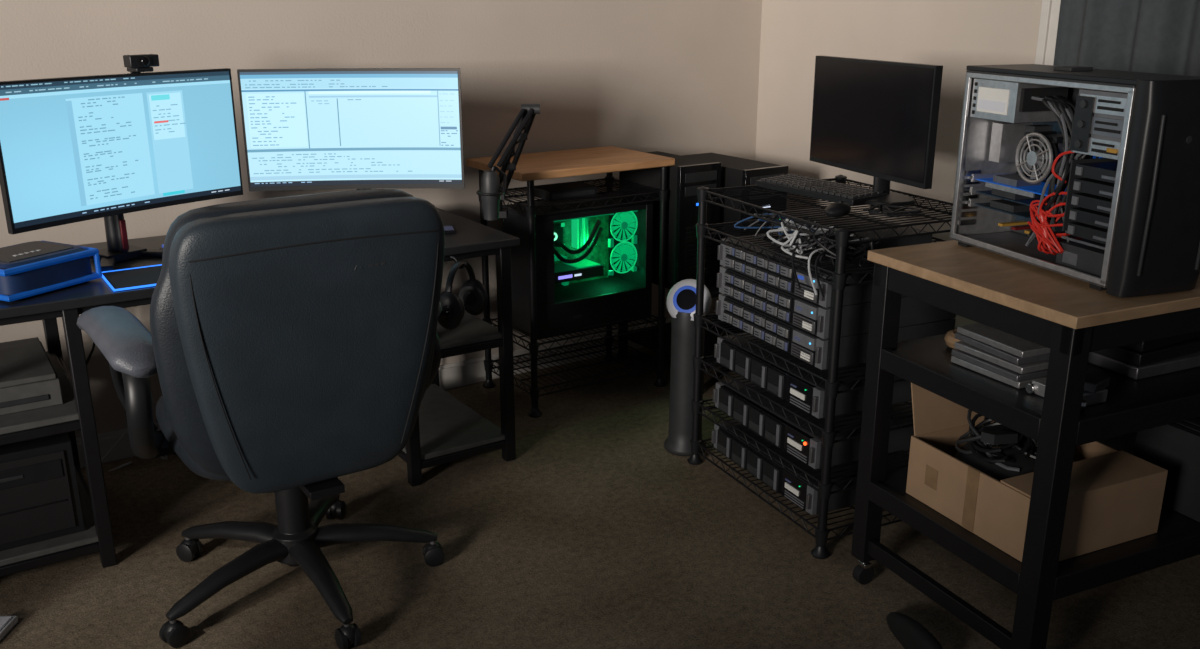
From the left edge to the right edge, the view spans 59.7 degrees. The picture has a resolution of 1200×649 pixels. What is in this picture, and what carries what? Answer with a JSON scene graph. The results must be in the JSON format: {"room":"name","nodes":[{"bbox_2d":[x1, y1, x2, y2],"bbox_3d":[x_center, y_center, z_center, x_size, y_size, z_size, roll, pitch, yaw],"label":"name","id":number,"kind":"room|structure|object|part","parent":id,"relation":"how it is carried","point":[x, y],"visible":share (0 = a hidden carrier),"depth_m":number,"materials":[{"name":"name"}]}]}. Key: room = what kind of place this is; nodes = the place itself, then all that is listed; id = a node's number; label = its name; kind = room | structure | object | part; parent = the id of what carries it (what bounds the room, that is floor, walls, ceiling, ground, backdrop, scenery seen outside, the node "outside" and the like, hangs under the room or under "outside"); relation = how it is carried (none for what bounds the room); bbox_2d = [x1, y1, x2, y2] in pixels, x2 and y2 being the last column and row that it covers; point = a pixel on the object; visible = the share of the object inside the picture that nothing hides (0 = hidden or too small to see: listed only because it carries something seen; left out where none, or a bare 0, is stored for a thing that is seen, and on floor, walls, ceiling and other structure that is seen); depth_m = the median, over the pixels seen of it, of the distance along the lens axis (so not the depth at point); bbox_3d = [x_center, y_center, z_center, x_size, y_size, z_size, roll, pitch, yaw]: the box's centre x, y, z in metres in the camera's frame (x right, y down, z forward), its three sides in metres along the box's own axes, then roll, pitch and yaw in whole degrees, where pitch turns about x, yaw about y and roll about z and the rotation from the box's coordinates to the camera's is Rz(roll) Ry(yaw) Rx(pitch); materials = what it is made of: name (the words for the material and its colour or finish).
{"room":"home office","nodes":[
{"label":"home office","id":0,"kind":"room"},
{"bbox_2d":[0,0,761,437],"bbox_3d":[-1.579,-0.751,3.186,5.620,2.550,0.121,-11,20,-32],"label":"wall","id":1,"kind":"structure","parent":0,"point":[677,77],"depth_m":3.86,"materials":[{"name":"paint"}]},
{"bbox_2d":[76,310,715,467],"bbox_3d":[-1.593,0.398,3.448,5.499,0.100,0.014,-11,20,-32],"label":"baseboard","id":2,"kind":"structure","parent":1,"relation":"attached to","point":[471,371],"depth_m":4.13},
{"bbox_2d":[0,347,1199,648],"bbox_3d":[-0.199,1.060,1.564,5.620,0.050,5.120,-11,20,-32],"label":"floor","id":3,"kind":"structure","parent":0,"point":[596,535],"depth_m":2.78,"materials":[{"name":"carpet"}]},
{"bbox_2d":[0,616,17,640],"bbox_3d":[-1.445,0.732,2.498,0.050,0.022,0.110,0,17,0],"label":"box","id":4,"kind":"object","parent":3,"relation":"on","point":[7,623],"visible":1,"depth_m":2.52,"materials":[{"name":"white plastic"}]},
{"bbox_2d":[0,208,519,576],"bbox_3d":[-1.115,0.145,3.167,1.650,0.750,0.650,-11,20,-32],"label":"computer desk","id":5,"kind":"object","parent":3,"relation":"on","point":[445,430],"visible":0.47,"depth_m":3.06,"materials":[{"name":"black metal"}]},
{"bbox_2d":[0,337,62,414],"bbox_3d":[-1.631,0.145,2.788,0.300,0.085,0.384,-11,20,-32],"label":"printer","id":6,"kind":"object","parent":5,"relation":"on","point":[29,380],"visible":1,"depth_m":2.71,"materials":[{"name":"grey plastic"},{"name":"dark grey plastic"}]},
{"bbox_2d":[0,433,84,550],"bbox_3d":[-1.618,0.403,2.848,0.300,0.260,0.431,-11,20,-32],"label":"printer","id":7,"kind":"object","parent":5,"relation":"on","point":[40,497],"visible":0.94,"depth_m":2.71,"materials":[{"name":"black plastic"}]},
{"bbox_2d":[0,240,101,301],"bbox_3d":[-1.464,-0.142,2.664,0.225,0.094,0.272,8,19,25],"label":"audio interface","id":8,"kind":"object","parent":5,"relation":"on","point":[28,269],"visible":1,"depth_m":2.62,"materials":[{"name":"blue plastic"}]},
{"bbox_2d":[0,68,242,271],"bbox_3d":[-1.336,-0.428,2.879,0.188,0.512,0.682,12,21,33],"label":"computer monitor","id":9,"kind":"object","parent":5,"relation":"on","point":[79,148],"visible":0.99,"depth_m":2.80,"materials":[{"name":"black plastic"}]},
{"bbox_2d":[123,54,158,72],"bbox_3d":[-1.247,-0.687,2.840,0.061,0.091,0.085,12,21,33],"label":"webcam","id":10,"kind":"object","parent":9,"relation":"on","point":[139,63],"visible":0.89,"depth_m":2.81,"materials":[{"name":"black plastic"}]},
{"bbox_2d":[86,342,176,470],"bbox_3d":[-1.368,0.105,3.412,0.790,0.702,0.029,-11,20,-32],"label":"cable","id":11,"kind":"object","parent":5,"relation":"hanging from","point":[93,345],"visible":0.06,"depth_m":3.36,"materials":[{"name":"black plastic"}]},
{"bbox_2d":[102,264,161,290],"bbox_3d":[-1.156,-0.136,2.794,0.306,0.006,0.216,-11,20,-32],"label":"mouse pad","id":12,"kind":"object","parent":5,"relation":"on","point":[146,276],"visible":0.32,"depth_m":2.75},
{"bbox_2d":[237,68,464,191],"bbox_3d":[-0.744,-0.535,3.232,0.646,0.507,0.188,-1,17,-4],"label":"computer monitor","id":13,"kind":"object","parent":5,"relation":"on","point":[315,128],"visible":0.95,"depth_m":3.14,"materials":[{"name":"black plastic"}]},
{"bbox_2d":[444,226,456,232],"bbox_3d":[-0.527,-0.298,3.305,0.140,0.010,0.070,-4,18,-13],"label":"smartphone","id":14,"kind":"object","parent":5,"relation":"on","point":[447,229],"visible":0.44,"depth_m":3.29,"materials":[{"name":"black glass"}]},
{"bbox_2d":[438,256,487,328],"bbox_3d":[-0.415,-0.104,3.122,0.092,0.203,0.212,7,18,20],"label":"headphones","id":15,"kind":"object","parent":5,"relation":"attached to","point":[472,297],"visible":0.93,"depth_m":3.08,"materials":[{"name":"black plastic"}]},
{"bbox_2d":[476,104,539,220],"bbox_3d":[-0.292,-0.518,3.385,0.201,0.384,0.286,0,17,0],"label":"microphone boom arm","id":16,"kind":"object","parent":5,"relation":"on","point":[492,194],"visible":1,"depth_m":3.31,"materials":[{"name":"black metal"}]},
{"bbox_2d":[77,189,444,648],"bbox_3d":[-0.757,0.177,2.538,0.823,1.059,0.738,-11,20,-32],"label":"office chair","id":17,"kind":"object","parent":3,"relation":"on","point":[292,344],"visible":1,"depth_m":2.23,"materials":[{"name":"black leather"}]},
{"bbox_2d":[156,395,230,480],"bbox_3d":[-0.802,0.223,2.618,0.550,0.125,0.570,-11,20,-32],"label":"seat cushion","id":18,"kind":"object","parent":17,"relation":"on","point":[202,460],"depth_m":2.35,"materials":[{"name":"leather"}]},
{"bbox_2d":[150,189,438,476],"bbox_3d":[-0.650,0.026,2.318,0.640,0.640,0.209,-11,20,-32],"label":"chair backrest","id":19,"kind":"object","parent":17,"relation":"on","point":[353,413],"depth_m":2.24,"materials":[{"name":"leather"}]},
{"bbox_2d":[478,167,668,416],"bbox_3d":[-0.100,-0.173,3.997,0.622,0.867,0.412,-11,20,-32],"label":"wire shelving rack","id":20,"kind":"object","parent":3,"relation":"on","point":[531,208],"visible":0.71,"depth_m":3.94,"materials":[{"name":"black metal"}]},
{"bbox_2d":[534,181,596,200],"bbox_3d":[-0.131,-0.484,3.790,0.200,0.035,0.142,-11,20,-32],"label":"router","id":21,"kind":"object","parent":20,"relation":"on","point":[575,189],"visible":0.91,"depth_m":3.75,"materials":[{"name":"black plastic"}]},
{"bbox_2d":[466,146,674,181],"bbox_3d":[-0.108,-0.600,3.859,0.650,0.028,0.420,-11,20,-32],"label":"wooden board","id":22,"kind":"object","parent":20,"relation":"on","point":[606,159],"visible":0.96,"depth_m":3.78,"materials":[{"name":"brown wood"}]},
{"bbox_2d":[502,192,652,339],"bbox_3d":[-0.080,-0.232,3.948,0.520,0.460,0.231,-11,20,-32],"label":"desktop computer","id":23,"kind":"object","parent":20,"relation":"on","point":[594,266],"visible":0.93,"depth_m":3.90,"materials":[{"name":"black plastic"}]},
{"bbox_2d":[618,277,744,391],"bbox_3d":[0.484,-0.036,4.335,0.640,0.405,0.560,-11,20,-32],"label":"side table","id":24,"kind":"object","parent":3,"relation":"on","point":[648,339],"visible":0.14,"depth_m":4.33,"materials":[{"name":"black metal"}]},
{"bbox_2d":[619,151,720,284],"bbox_3d":[0.267,-0.422,4.113,0.194,0.462,0.404,-11,20,-32],"label":"desktop computer","id":25,"kind":"object","parent":24,"relation":"on","point":[687,174],"visible":0.65,"depth_m":3.96,"materials":[{"name":"black plastic"}]},
{"bbox_2d":[681,153,787,272],"bbox_3d":[0.506,-0.434,4.186,0.214,0.442,0.464,-11,20,-32],"label":"desktop computer","id":26,"kind":"object","parent":24,"relation":"on","point":[735,171],"visible":0.14,"depth_m":3.98,"materials":[{"name":"black plastic"}]},
{"bbox_2d":[664,279,711,455],"bbox_3d":[0.288,0.140,3.458,0.144,0.588,0.144,0,17,0],"label":"tower fan","id":27,"kind":"object","parent":3,"relation":"on","point":[681,298],"visible":0.72,"depth_m":3.41,"materials":[{"name":"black plastic"}]},
{"bbox_2d":[687,175,952,558],"bbox_3d":[0.693,0.073,3.125,0.572,0.912,0.722,-8,19,-24],"label":"wire shelving rack","id":28,"kind":"object","parent":3,"relation":"on","point":[839,276],"visible":0.55,"depth_m":2.92,"materials":[{"name":"black metal"}]},
{"bbox_2d":[734,211,880,297],"bbox_3d":[0.561,-0.207,2.852,0.209,0.152,0.443,-8,19,-24],"label":"cables","id":29,"kind":"object","parent":28,"relation":"on","point":[804,240],"visible":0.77,"depth_m":2.77,"materials":[{"name":"plastic"}]},
{"bbox_2d":[711,420,909,514],"bbox_3d":[0.679,0.396,3.219,0.473,0.084,0.520,-8,19,-24],"label":"server","id":30,"kind":"object","parent":28,"relation":"on","point":[804,496],"visible":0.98,"depth_m":3.04,"materials":[{"name":"grey plastic"}]},
{"bbox_2d":[714,332,911,418],"bbox_3d":[0.679,0.119,3.133,0.473,0.084,0.520,-8,19,-24],"label":"server","id":31,"kind":"object","parent":28,"relation":"on","point":[786,386],"visible":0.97,"depth_m":2.95,"materials":[{"name":"grey plastic"}]},
{"bbox_2d":[713,377,913,468],"bbox_3d":[0.679,0.262,3.177,0.473,0.084,0.520,-8,19,-24],"label":"server","id":32,"kind":"object","parent":28,"relation":"on","point":[780,432],"visible":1,"depth_m":3.00,"materials":[{"name":"grey plastic"}]},
{"bbox_2d":[756,174,887,205],"bbox_3d":[0.649,-0.403,3.096,0.140,0.029,0.400,-11,20,-32],"label":"keyboard","id":33,"kind":"object","parent":28,"relation":"on","point":[820,189],"visible":1,"depth_m":3.05,"materials":[{"name":"black plastic"}]},
{"bbox_2d":[716,294,955,369],"bbox_3d":[0.680,-0.015,3.092,0.472,0.084,0.520,-8,19,-24],"label":"server","id":34,"kind":"object","parent":28,"relation":"on","point":[804,345],"visible":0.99,"depth_m":2.91,"materials":[{"name":"grey metal"}]},
{"bbox_2d":[717,266,955,338],"bbox_3d":[0.680,-0.098,3.066,0.472,0.084,0.520,-8,19,-24],"label":"server","id":35,"kind":"object","parent":34,"relation":"on","point":[807,315],"visible":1,"depth_m":2.88,"materials":[{"name":"grey metal"}]},
{"bbox_2d":[718,233,904,307],"bbox_3d":[0.680,-0.180,3.041,0.472,0.084,0.520,-8,19,-24],"label":"server","id":36,"kind":"object","parent":35,"relation":"on","point":[781,277],"visible":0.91,"depth_m":2.87,"materials":[{"name":"black metal"}]},
{"bbox_2d":[825,201,850,217],"bbox_3d":[0.629,-0.304,2.761,0.060,0.038,0.110,11,21,33],"label":"computer mouse","id":37,"kind":"object","parent":28,"relation":"on","point":[840,209],"visible":1,"depth_m":2.73,"materials":[{"name":"black plastic"}]},
{"bbox_2d":[774,208,932,255],"bbox_3d":[0.720,-0.275,3.026,0.223,0.044,0.440,-8,19,-24],"label":"switch","id":38,"kind":"object","parent":28,"relation":"on","point":[922,239],"depth_m":2.88,"materials":[{"name":"black metal"}]},
{"bbox_2d":[809,56,942,205],"bbox_3d":[0.799,-0.546,2.947,0.168,0.389,0.551,-7,18,-20],"label":"computer monitor","id":39,"kind":"object","parent":28,"relation":"on","point":[878,119],"visible":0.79,"depth_m":2.88,"materials":[{"name":"black plastic"}]},
{"bbox_2d":[863,202,924,216],"bbox_3d":[0.770,-0.302,2.769,0.132,0.020,0.129,-8,19,-24],"label":"power cables","id":40,"kind":"object","parent":28,"relation":"on","point":[887,210],"visible":1,"depth_m":2.76,"materials":[{"name":"black plastic"}]},
{"bbox_2d":[886,612,942,648],"bbox_3d":[0.736,0.727,2.441,0.054,0.067,0.235,-4,18,-13],"label":"shoe","id":41,"kind":"object","parent":3,"relation":"on","point":[909,632],"visible":1,"depth_m":2.43,"materials":[{"name":"black leather"}]},
{"bbox_2d":[851,240,1199,648],"bbox_3d":[1.246,0.261,2.565,1.062,0.883,0.609,-8,19,-24],"label":"workbench","id":42,"kind":"object","parent":3,"relation":"on","point":[1060,313],"depth_m":2.23,"materials":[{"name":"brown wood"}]},
{"bbox_2d":[944,329,959,348],"bbox_3d":[0.884,0.037,2.518,0.104,0.036,0.104,0,17,0],"label":"tape roll","id":43,"kind":"object","parent":42,"relation":"on","point":[950,339],"visible":0.2,"depth_m":2.51,"materials":[{"name":"beige paper"}]},
{"bbox_2d":[951,323,1049,388],"bbox_3d":[0.927,0.062,2.360,0.166,0.087,0.212,-8,19,-24],"label":"hard drives","id":44,"kind":"object","parent":42,"relation":"on","point":[1007,358],"visible":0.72,"depth_m":2.30,"materials":[{"name":"silver metal"}]},
{"bbox_2d":[906,383,1167,561],"bbox_3d":[0.999,0.296,2.437,0.381,0.296,0.433,-8,19,-24],"label":"cardboard box","id":45,"kind":"object","parent":42,"relation":"on","point":[1115,497],"visible":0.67,"depth_m":2.33,"materials":[{"name":"brown cardboard"}]},
{"bbox_2d":[955,410,1075,480],"bbox_3d":[0.981,0.304,2.458,0.300,0.208,0.260,-8,19,-24],"label":"cables","id":46,"kind":"object","parent":45,"relation":"in","point":[994,449],"visible":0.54,"depth_m":2.38,"materials":[{"name":"black plastic"}]},
{"bbox_3d":[0.990,0.134,2.198,0.144,0.050,0.140,-8,19,-24],"label":"metal brackets","id":47,"kind":"part","parent":42,"relation":"part of","materials":[{"name":"metal"}]},
{"bbox_2d":[950,64,1199,297],"bbox_3d":[1.034,-0.337,2.273,0.204,0.430,0.562,-6,18,-19],"label":"computer tower","id":48,"kind":"object","parent":42,"relation":"on","point":[1090,175],"visible":1,"depth_m":2.15,"materials":[{"name":"metal"}]},
{"bbox_2d":[1088,331,1199,379],"bbox_3d":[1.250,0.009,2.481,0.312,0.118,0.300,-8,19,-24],"label":"laptop","id":49,"kind":"object","parent":42,"relation":"on","point":[1146,359],"visible":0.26,"depth_m":2.35,"materials":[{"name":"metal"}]},
{"bbox_2d":[1133,417,1199,521],"bbox_3d":[1.442,0.328,2.497,0.202,0.200,0.225,-8,19,-24],"label":"case","id":50,"kind":"object","parent":42,"relation":"on","point":[1173,447],"visible":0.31,"depth_m":2.45,"materials":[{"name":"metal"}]},
{"bbox_2d":[755,0,1041,328],"bbox_3d":[2.127,-0.568,2.596,0.121,2.550,5.000,-11,20,-32],"label":"wall","id":51,"kind":"structure","parent":0,"point":[954,35],"depth_m":3.98,"materials":[{"name":"paint"}]},
{"bbox_2d":[1035,0,1060,64],"bbox_3d":[1.911,-0.805,2.703,0.050,1.840,1.765,-11,20,-32],"label":"window","id":52,"kind":"structure","parent":51,"relation":"in","point":[1049,16],"depth_m":3.38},
{"bbox_2d":[1053,0,1199,76],"bbox_3d":[1.888,-0.569,2.682,0.128,2.320,1.800,-11,20,-32],"label":"curtain","id":53,"kind":"object","parent":51,"relation":"hanging from","point":[1147,36],"visible":0.05,"depth_m":3.09,"materials":[{"name":"fabric"}]}
]}

